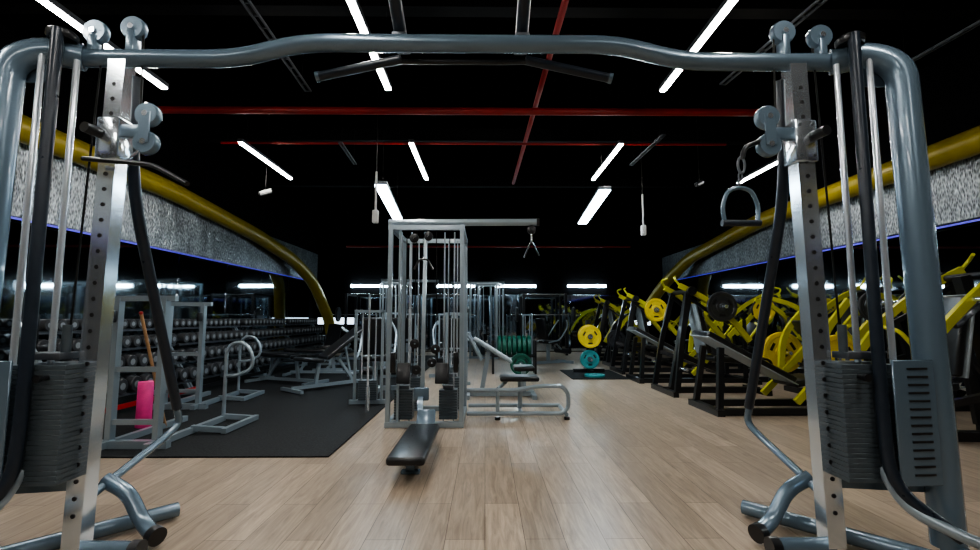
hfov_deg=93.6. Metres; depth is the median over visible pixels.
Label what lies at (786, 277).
wall mirror
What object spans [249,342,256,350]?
dumbbell
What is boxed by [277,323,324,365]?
dumbbell rack
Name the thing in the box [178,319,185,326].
dumbbell
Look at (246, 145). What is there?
diffuser
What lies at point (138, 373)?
dumbbell
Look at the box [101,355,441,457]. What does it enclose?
rubber floor mat
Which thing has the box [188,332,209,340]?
dumbbell
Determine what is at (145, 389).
foam roller
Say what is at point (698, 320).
press
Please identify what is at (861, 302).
weight plate
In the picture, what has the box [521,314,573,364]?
machine
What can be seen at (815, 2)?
cable tray
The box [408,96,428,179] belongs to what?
linear pendant light
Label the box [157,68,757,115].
ceiling beam
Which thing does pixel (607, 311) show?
press
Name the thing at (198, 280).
wall mirror
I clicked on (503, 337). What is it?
weight plate
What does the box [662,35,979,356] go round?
wall
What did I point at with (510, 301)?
wall mirror
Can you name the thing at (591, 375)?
weight plate
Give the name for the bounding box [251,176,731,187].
trim
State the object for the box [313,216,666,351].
wall
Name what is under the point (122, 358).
dumbbell
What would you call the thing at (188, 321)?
dumbbell
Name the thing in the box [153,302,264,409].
rack
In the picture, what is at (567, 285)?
tube light
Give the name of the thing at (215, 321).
dumbbell
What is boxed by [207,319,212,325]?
dumbbell
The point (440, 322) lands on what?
machine
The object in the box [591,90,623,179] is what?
linear pendant light
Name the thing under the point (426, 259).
bar
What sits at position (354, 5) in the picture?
linear pendant light
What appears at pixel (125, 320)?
dumbbell
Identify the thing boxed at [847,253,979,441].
exercise machine
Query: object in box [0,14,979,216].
ceiling
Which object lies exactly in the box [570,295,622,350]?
wall mirror
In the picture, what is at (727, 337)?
weight plate
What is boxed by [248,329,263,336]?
dumbbell
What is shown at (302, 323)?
shelf
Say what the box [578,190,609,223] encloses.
diffuser
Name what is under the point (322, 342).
shelf
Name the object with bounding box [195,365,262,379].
shelf
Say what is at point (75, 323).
dumbbell
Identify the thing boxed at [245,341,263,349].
dumbbell
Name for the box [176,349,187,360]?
dumbbell
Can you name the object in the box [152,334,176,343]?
dumbbell
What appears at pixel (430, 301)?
wall mirror
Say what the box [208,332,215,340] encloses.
dumbbell
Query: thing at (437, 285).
tube light
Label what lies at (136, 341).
dumbbell
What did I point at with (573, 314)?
power rack
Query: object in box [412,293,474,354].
power rack
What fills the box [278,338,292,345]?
dumbbell
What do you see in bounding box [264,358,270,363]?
dumbbell
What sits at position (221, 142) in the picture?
pipe
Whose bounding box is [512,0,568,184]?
pipe
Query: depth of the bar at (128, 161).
2.02 m
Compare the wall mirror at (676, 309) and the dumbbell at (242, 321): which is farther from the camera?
the wall mirror at (676, 309)
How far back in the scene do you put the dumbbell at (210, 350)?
6.79 m
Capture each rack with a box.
[17,323,195,412]
[101,296,258,449]
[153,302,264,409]
[154,325,264,388]
[229,324,304,375]
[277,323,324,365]
[331,293,397,354]
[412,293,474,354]
[492,340,536,373]
[510,293,580,355]
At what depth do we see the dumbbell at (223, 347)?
7.15 m
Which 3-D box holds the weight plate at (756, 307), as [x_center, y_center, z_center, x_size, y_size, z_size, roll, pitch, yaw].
[5.012,0.637,8.430,0.430,0.430,0.046,0,-5,-1]
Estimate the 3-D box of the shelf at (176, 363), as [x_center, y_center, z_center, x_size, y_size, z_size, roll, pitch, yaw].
[-4.257,1.103,5.376,0.210,0.030,1.820,0,-5,-1]
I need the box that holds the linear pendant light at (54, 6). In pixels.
[37,0,168,88]
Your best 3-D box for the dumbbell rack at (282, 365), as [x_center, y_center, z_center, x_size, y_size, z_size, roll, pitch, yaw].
[-4.387,1.401,9.164,0.760,0.993,1.900,0,-5,-1]
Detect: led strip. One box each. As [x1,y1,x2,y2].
[11,216,302,279]
[677,219,979,279]
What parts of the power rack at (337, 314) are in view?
barbell plate, post, post, rail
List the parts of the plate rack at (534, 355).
post, rail, post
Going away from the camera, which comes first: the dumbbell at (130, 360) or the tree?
the dumbbell at (130, 360)
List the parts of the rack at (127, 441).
cross rail, cross rail, rail, rail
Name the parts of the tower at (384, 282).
post, post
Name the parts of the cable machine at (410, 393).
post, post, rail, guide rod, post, foot plate, plate, guide rod, guide rod, guide rod, row arm, rail, rail, rail, rail, foot plate, guide rod, guide rod, plate, guide rod, guide rod, post, rail, rail, post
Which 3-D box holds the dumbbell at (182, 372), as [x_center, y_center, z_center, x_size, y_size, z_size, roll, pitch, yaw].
[-4.114,1.298,5.977,0.296,0.172,0.172,0,-5,-1]
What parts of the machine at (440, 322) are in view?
post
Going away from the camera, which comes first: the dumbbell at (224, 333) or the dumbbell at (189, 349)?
the dumbbell at (189, 349)
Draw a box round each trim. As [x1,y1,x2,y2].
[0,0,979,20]
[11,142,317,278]
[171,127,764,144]
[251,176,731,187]
[662,154,979,278]
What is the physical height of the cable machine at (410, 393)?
2.070 m
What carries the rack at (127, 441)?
on the rubber floor mat at (315, 423)
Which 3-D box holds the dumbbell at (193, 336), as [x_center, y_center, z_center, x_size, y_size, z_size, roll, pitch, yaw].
[-4.420,0.904,6.643,0.296,0.140,0.140,0,-5,-1]
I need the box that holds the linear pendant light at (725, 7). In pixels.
[659,0,737,91]
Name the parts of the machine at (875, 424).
guide rod, foam post, sign plate, rail, frame, plate, guide rod, selector stem, knob, swivel arm, swivel arm, knob, selector stem, guide rod, plate, guide rod, rail, frame, foam post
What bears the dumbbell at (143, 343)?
on the dumbbell rack at (185, 383)
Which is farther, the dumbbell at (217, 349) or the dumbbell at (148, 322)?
the dumbbell at (217, 349)
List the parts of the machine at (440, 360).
lever arm, post, guide rod, post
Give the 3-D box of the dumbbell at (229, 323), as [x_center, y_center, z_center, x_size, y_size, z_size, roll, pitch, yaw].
[-4.583,0.807,7.858,0.296,0.120,0.120,0,-5,-1]
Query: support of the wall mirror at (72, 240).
attached to the wall at (210, 176)
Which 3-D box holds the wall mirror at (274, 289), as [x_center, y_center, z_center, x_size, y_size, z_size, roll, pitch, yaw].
[-5.461,1.058,11.646,0.020,2.100,1.492,0,-5,-1]
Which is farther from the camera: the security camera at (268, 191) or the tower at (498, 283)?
the tower at (498, 283)
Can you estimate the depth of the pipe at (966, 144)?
7.10 m
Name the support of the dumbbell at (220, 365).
on the dumbbell rack at (256, 373)
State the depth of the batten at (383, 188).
6.61 m
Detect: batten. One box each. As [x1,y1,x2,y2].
[374,101,402,218]
[578,87,610,223]
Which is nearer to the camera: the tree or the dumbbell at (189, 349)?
the dumbbell at (189, 349)
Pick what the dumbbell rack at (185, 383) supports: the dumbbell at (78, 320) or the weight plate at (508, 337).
the dumbbell at (78, 320)
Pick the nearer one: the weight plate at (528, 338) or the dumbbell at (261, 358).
the dumbbell at (261, 358)
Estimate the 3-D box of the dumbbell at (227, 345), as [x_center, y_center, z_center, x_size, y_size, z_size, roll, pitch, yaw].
[-4.278,1.193,7.368,0.296,0.160,0.160,0,-5,-1]
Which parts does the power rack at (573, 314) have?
barbell plate, post, post, rail, post, post, barbell plate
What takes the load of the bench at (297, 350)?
on the rubber floor mat at (315, 423)
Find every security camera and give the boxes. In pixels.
[258,115,271,195]
[694,116,703,186]
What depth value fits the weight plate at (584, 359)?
8.76 m
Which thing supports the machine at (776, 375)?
on the floor
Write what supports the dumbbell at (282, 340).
on the dumbbell rack at (282, 365)
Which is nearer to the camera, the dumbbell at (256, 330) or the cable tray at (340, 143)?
the cable tray at (340, 143)
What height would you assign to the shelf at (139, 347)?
0.030 m
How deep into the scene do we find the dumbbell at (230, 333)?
7.59 m
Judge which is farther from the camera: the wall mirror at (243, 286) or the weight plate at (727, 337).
the wall mirror at (243, 286)
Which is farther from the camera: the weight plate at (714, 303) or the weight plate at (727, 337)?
the weight plate at (727, 337)
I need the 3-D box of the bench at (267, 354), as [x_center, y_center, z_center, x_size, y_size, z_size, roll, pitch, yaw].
[-3.287,1.484,7.413,1.263,0.475,0.560,-2,-6,21]
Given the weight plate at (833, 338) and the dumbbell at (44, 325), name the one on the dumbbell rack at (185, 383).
the dumbbell at (44, 325)
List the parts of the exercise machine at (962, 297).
handle, handle, lever arm, link arm, frame, lever arm, link arm, handle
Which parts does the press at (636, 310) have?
frame, frame, lever arm, link arm, lever arm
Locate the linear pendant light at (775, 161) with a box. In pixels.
[736,132,777,183]
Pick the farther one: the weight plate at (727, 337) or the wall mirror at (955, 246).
the weight plate at (727, 337)
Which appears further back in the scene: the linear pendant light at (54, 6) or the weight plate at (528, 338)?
the weight plate at (528, 338)
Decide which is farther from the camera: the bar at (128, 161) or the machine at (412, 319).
the machine at (412, 319)
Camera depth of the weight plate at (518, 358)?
8.49 m
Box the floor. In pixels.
[0,352,979,549]
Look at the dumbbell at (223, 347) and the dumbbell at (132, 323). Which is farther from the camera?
the dumbbell at (223, 347)
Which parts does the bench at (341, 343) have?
post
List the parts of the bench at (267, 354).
post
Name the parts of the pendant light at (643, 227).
cord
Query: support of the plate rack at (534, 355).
on the floor
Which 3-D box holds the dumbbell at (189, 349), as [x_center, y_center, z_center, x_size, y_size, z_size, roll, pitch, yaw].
[-4.269,1.108,6.461,0.296,0.160,0.160,0,-5,-1]
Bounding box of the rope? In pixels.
[524,234,538,257]
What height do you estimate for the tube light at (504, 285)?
0.080 m
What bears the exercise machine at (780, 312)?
on the floor
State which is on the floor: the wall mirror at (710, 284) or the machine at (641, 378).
the machine at (641, 378)
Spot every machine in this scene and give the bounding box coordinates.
[0,0,979,549]
[349,310,396,404]
[383,312,397,377]
[384,218,539,427]
[396,314,416,365]
[429,312,469,385]
[435,314,458,366]
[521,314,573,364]
[626,311,748,383]
[688,298,870,416]
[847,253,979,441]
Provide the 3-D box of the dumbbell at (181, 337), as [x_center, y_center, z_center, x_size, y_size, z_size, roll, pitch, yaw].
[-4.419,0.889,6.479,0.296,0.140,0.140,0,-5,-1]
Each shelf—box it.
[39,328,154,334]
[79,344,174,351]
[106,379,194,399]
[108,361,184,374]
[172,325,238,329]
[175,338,246,345]
[185,351,254,362]
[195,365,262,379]
[239,324,284,326]
[247,334,291,338]
[255,345,297,351]
[263,359,292,365]
[285,323,316,324]
[292,332,321,334]
[298,341,324,345]
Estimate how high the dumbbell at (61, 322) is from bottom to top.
0.120 m
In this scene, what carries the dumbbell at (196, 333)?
on the dumbbell rack at (256, 373)
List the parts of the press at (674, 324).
lever arm, seat post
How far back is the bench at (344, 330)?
11.13 m
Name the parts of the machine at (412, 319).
guide rod, post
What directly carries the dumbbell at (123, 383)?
on the dumbbell rack at (185, 383)
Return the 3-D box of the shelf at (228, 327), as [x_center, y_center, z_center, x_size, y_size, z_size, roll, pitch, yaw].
[-4.577,0.832,7.307,0.210,0.030,1.820,0,-5,-1]
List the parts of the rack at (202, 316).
cross rail, rail, cross rail, rail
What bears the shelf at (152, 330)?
attached to the dumbbell rack at (185, 383)
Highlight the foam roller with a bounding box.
[135,381,153,428]
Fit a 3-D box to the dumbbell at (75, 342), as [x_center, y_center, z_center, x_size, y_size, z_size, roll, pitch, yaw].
[-4.401,0.727,4.751,0.296,0.140,0.140,0,-5,-1]
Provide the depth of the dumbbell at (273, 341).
8.87 m
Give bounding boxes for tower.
[379,279,439,352]
[450,281,503,358]
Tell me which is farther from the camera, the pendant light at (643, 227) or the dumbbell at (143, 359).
the pendant light at (643, 227)
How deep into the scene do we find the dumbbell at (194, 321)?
6.88 m
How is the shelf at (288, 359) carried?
attached to the dumbbell rack at (282, 365)
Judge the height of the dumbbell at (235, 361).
0.172 m
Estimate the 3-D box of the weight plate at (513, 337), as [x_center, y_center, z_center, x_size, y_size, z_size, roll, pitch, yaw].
[0.459,1.361,8.817,0.076,0.400,0.400,0,-5,-1]
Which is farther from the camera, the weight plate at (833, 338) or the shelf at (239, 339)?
the shelf at (239, 339)
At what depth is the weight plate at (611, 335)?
9.85 m
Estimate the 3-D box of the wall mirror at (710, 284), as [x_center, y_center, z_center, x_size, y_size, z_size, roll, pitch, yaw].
[5.565,1.069,11.761,0.020,2.100,1.492,0,-5,-1]
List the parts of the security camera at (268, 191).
mount rod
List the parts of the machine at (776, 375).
post, post, handle, rail, arm, rail, arm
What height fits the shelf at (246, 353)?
0.030 m
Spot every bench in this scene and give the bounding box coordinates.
[244,351,328,385]
[280,327,361,393]
[282,348,358,375]
[312,324,346,369]
[327,323,359,361]
[386,410,438,473]
[467,332,536,399]
[467,374,569,419]
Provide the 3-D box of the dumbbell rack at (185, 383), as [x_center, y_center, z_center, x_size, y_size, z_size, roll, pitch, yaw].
[-4.347,1.047,5.381,0.760,0.993,1.900,0,-5,-1]
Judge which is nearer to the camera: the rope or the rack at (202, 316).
the rope
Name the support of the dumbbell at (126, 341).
on the dumbbell rack at (185, 383)
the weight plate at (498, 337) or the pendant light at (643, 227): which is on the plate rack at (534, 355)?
the weight plate at (498, 337)
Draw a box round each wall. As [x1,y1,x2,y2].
[0,22,317,344]
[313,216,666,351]
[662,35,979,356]
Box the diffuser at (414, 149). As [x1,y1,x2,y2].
[409,143,427,179]
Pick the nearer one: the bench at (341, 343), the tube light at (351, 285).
the bench at (341, 343)
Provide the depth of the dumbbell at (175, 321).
6.48 m
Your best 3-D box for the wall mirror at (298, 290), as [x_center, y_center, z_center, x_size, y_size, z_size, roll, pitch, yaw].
[-5.476,1.198,13.139,0.020,2.100,1.492,0,-5,-1]
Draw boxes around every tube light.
[351,285,387,286]
[437,285,475,286]
[498,285,535,286]
[567,285,605,286]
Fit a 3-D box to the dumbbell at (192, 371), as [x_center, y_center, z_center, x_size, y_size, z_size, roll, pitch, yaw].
[-4.116,1.317,6.181,0.296,0.172,0.172,0,-5,-1]
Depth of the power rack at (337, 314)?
13.25 m
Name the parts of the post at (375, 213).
cord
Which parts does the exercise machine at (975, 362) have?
lever arm, handle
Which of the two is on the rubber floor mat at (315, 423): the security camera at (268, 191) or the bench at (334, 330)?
the bench at (334, 330)
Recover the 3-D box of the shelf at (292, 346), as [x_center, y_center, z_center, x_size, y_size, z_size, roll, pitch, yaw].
[-4.297,1.457,9.160,0.210,0.030,1.820,0,-5,-1]
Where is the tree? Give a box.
[573,320,604,372]
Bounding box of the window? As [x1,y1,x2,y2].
[318,318,353,323]
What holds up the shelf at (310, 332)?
attached to the dumbbell rack at (309, 324)
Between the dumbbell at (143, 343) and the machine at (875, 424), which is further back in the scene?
the dumbbell at (143, 343)
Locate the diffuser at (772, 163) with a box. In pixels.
[737,161,777,183]
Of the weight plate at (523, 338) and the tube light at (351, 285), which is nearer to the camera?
the weight plate at (523, 338)
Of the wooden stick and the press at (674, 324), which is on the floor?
the press at (674, 324)
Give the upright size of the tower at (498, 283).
2.070 m
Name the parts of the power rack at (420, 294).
post, rail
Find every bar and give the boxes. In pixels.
[81,149,189,185]
[413,239,432,269]
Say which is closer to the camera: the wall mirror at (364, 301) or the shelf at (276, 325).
the shelf at (276, 325)
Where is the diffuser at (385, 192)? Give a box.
[377,185,401,218]
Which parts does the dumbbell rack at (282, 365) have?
rail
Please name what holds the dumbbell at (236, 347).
on the dumbbell rack at (256, 373)
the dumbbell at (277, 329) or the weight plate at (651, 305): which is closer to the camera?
the weight plate at (651, 305)
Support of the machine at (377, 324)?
on the rubber floor mat at (315, 423)
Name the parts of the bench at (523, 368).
post, seat post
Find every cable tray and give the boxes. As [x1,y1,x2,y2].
[239,0,311,91]
[338,81,356,164]
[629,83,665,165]
[719,0,827,84]
[899,0,979,61]
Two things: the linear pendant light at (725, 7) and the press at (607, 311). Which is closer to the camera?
the linear pendant light at (725, 7)
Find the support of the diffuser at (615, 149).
attached to the linear pendant light at (618, 145)
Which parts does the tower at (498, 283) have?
post, post, guide rod, rail, guide rod, rail, guide rod, post, post, post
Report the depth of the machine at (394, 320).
8.48 m
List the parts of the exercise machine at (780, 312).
lever arm, lever arm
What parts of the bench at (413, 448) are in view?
leg, foot plate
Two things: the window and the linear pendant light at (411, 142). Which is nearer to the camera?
the linear pendant light at (411, 142)
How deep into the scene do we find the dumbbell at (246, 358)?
7.62 m
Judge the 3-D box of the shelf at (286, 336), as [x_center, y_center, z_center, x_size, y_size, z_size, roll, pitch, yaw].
[-4.447,1.228,9.180,0.210,0.030,1.820,0,-5,-1]
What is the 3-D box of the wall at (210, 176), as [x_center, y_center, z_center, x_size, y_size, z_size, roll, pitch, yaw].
[-5.505,-0.612,5.272,0.200,4.300,18.500,0,-5,-1]
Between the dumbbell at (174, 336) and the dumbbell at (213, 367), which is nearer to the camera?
the dumbbell at (174, 336)
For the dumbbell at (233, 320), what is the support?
on the dumbbell rack at (256, 373)
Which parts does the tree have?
post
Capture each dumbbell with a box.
[21,319,49,330]
[36,339,60,351]
[48,339,80,351]
[58,319,67,330]
[64,319,82,329]
[65,319,78,329]
[118,378,127,394]
[120,376,141,391]
[121,354,148,366]
[121,356,124,366]
[122,336,130,347]
[122,355,137,366]
[123,319,127,328]
[123,374,153,380]
[124,335,150,345]
[125,319,136,328]
[129,336,141,346]
[131,352,156,365]
[134,335,157,345]
[135,319,141,327]
[136,372,154,385]
[144,319,151,327]
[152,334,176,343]
[152,350,178,362]
[172,333,189,342]
[173,319,178,326]
[174,333,196,342]
[174,348,197,359]
[175,367,196,379]
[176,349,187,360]
[176,368,187,381]
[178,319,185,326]
[182,332,198,341]
[183,365,209,376]
[184,319,191,326]
[184,347,206,357]
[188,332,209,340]
[190,319,196,326]
[192,347,214,356]
[193,363,217,374]
[204,362,223,373]
[205,346,221,355]
[206,331,221,339]
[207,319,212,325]
[207,345,226,354]
[208,331,227,339]
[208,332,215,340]
[211,361,232,371]
[212,319,217,325]
[214,344,233,354]
[217,319,222,325]
[218,359,237,369]
[220,344,238,353]
[222,319,227,325]
[225,330,243,337]
[226,319,231,325]
[227,331,232,338]
[228,358,246,368]
[230,319,235,325]
[231,330,248,336]
[232,331,238,338]
[233,357,250,367]
[240,319,247,324]
[241,356,258,365]
[243,329,259,336]
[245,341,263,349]
[246,355,264,364]
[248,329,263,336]
[248,330,255,335]
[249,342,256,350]
[252,341,267,349]
[259,340,272,348]
[261,340,276,347]
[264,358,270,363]
[265,328,279,334]
[266,339,280,347]
[270,339,284,346]
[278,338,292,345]
[290,337,303,343]
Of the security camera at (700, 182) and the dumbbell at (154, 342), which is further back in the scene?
the security camera at (700, 182)
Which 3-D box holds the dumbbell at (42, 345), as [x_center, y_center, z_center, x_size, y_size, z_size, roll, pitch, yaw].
[-4.399,0.712,4.588,0.296,0.140,0.140,0,-5,-1]
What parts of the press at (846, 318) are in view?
lever arm, lever arm, frame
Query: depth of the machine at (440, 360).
7.59 m
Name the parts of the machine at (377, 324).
post, lever arm, guide rod, rail, rail, seat post, guide rod, post, lever arm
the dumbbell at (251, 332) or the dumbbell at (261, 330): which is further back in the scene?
the dumbbell at (261, 330)
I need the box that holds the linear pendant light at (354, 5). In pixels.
[346,0,391,89]
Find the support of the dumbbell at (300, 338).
on the dumbbell rack at (309, 324)
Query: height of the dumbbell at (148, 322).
0.120 m
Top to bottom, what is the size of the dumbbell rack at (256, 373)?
0.993 m
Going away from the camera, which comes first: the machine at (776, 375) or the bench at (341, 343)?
the machine at (776, 375)
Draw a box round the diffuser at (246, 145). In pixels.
[238,142,291,178]
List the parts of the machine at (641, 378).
post, post, arm, rail, arm, rail, post, post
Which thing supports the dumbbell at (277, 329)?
on the dumbbell rack at (282, 365)
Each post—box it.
[372,74,378,222]
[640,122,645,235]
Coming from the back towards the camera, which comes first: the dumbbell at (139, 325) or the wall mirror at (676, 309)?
the wall mirror at (676, 309)
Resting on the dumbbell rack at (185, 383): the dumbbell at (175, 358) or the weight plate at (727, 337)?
the dumbbell at (175, 358)
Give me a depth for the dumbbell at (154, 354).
5.64 m
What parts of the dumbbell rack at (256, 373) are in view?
post, rail, post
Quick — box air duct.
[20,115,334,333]
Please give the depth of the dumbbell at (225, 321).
7.70 m
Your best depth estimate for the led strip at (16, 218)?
7.71 m
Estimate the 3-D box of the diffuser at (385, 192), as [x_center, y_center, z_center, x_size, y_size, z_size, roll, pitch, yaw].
[-1.507,-1.060,6.963,0.150,0.018,2.087,0,-5,-5]
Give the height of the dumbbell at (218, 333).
0.140 m
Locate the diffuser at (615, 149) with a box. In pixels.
[592,144,622,179]
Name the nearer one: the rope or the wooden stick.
the wooden stick
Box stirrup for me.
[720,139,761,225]
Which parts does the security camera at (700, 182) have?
mount rod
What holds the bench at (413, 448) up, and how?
on the floor
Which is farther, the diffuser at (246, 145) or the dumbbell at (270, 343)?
the dumbbell at (270, 343)
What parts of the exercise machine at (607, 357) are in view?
lever arm, lever arm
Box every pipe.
[220,104,726,145]
[346,203,630,247]
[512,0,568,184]
[636,125,979,352]
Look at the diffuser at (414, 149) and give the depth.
6.70 m
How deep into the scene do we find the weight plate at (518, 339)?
8.68 m
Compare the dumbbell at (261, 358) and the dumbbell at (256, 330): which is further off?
the dumbbell at (256, 330)
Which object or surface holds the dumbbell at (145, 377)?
on the dumbbell rack at (185, 383)
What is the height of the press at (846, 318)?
1.644 m
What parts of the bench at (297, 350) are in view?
post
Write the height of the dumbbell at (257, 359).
0.172 m
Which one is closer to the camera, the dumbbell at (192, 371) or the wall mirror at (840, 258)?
the dumbbell at (192, 371)
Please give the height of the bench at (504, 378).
0.425 m
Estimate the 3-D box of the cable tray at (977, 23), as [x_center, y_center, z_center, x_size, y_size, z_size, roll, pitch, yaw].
[3.914,-2.463,3.686,0.046,0.910,1.615,0,-5,-4]
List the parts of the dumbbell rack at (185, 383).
post, rail, post, post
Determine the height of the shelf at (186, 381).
0.030 m
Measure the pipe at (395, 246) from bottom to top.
1.328 m
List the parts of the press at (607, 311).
frame, frame, lever arm, lever arm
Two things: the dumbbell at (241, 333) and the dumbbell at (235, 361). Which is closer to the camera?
the dumbbell at (235, 361)
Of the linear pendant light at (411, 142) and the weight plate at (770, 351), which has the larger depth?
the linear pendant light at (411, 142)
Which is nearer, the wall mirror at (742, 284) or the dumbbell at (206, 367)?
the dumbbell at (206, 367)
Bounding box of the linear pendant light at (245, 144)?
[237,79,292,178]
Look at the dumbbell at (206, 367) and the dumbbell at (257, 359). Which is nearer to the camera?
the dumbbell at (206, 367)
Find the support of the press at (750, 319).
on the floor
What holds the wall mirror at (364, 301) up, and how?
attached to the wall at (637, 269)
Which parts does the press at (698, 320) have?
frame, link arm, frame, lever arm, link arm, lever arm, handle, handle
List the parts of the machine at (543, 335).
post, post, seat post, lever arm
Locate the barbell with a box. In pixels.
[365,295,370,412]
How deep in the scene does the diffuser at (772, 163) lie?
7.23 m
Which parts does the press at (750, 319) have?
lever arm, link arm, lever arm, frame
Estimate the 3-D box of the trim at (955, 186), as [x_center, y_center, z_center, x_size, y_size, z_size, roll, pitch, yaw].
[5.615,-1.029,5.428,0.060,0.760,18.500,0,-5,-1]
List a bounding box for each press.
[590,294,651,361]
[609,288,692,374]
[651,276,772,397]
[661,294,707,362]
[706,287,795,373]
[784,277,910,392]
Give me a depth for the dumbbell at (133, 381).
5.12 m
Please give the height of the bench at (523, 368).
0.876 m
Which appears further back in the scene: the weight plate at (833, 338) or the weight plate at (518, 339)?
the weight plate at (518, 339)
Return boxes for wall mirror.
[0,221,90,361]
[115,244,178,376]
[173,256,226,366]
[222,266,261,358]
[259,273,288,350]
[287,278,309,347]
[359,295,412,350]
[413,295,459,350]
[467,295,517,350]
[518,295,570,350]
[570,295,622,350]
[671,278,695,355]
[693,273,720,355]
[720,266,758,353]
[757,259,803,373]
[823,243,888,357]
[880,224,979,397]
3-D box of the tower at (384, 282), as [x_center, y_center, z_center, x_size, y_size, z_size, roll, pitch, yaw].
[-2.160,1.153,12.303,1.540,2.070,1.096,2,-6,-18]
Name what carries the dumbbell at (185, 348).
on the dumbbell rack at (256, 373)
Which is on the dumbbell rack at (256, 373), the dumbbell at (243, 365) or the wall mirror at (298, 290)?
the dumbbell at (243, 365)
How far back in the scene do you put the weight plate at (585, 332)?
8.75 m
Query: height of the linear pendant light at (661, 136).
0.910 m
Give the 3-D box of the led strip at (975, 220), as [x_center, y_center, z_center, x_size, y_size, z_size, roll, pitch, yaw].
[5.577,-0.639,5.141,0.012,0.022,17.500,0,-5,-1]
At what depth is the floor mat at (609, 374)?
8.34 m
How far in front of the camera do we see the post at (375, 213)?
5.72 m
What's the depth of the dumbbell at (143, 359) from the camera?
5.45 m
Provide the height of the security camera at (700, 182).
1.251 m
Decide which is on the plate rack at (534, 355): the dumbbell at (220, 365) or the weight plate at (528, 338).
the weight plate at (528, 338)
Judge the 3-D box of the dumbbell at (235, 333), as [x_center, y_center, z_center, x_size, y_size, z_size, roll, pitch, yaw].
[-4.432,1.011,7.786,0.296,0.140,0.140,0,-5,-1]
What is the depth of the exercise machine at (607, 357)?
10.21 m
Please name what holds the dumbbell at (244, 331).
on the dumbbell rack at (256, 373)
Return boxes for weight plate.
[497,336,500,351]
[502,336,505,354]
[507,336,510,354]
[510,353,531,373]
[512,336,515,354]
[516,336,520,353]
[521,336,525,353]
[526,336,530,354]
[579,325,600,347]
[580,350,599,368]
[584,373,604,377]
[607,330,625,347]
[644,298,666,320]
[706,292,736,321]
[710,333,731,355]
[753,298,774,319]
[763,332,802,372]
[830,335,863,360]
[858,293,884,319]
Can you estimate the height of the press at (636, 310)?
1.644 m
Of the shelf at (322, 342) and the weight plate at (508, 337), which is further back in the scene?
the shelf at (322, 342)
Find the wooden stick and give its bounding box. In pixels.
[139,311,166,428]
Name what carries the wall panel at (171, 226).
attached to the wall at (210, 176)
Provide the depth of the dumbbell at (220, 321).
7.57 m
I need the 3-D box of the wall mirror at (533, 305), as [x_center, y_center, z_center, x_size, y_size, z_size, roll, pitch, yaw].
[1.698,1.499,14.430,1.640,1.750,0.020,0,-5,-1]
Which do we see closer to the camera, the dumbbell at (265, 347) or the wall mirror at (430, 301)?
the dumbbell at (265, 347)
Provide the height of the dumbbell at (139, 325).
0.120 m
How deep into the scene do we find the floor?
2.86 m
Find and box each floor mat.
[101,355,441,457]
[560,370,628,379]
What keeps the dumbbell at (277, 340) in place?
on the dumbbell rack at (282, 365)
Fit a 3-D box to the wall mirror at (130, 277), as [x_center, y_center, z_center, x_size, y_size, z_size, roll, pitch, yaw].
[-5.414,0.640,7.165,0.020,2.100,1.492,0,-5,-1]
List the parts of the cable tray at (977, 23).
hanger rod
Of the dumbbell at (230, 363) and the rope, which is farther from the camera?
the dumbbell at (230, 363)

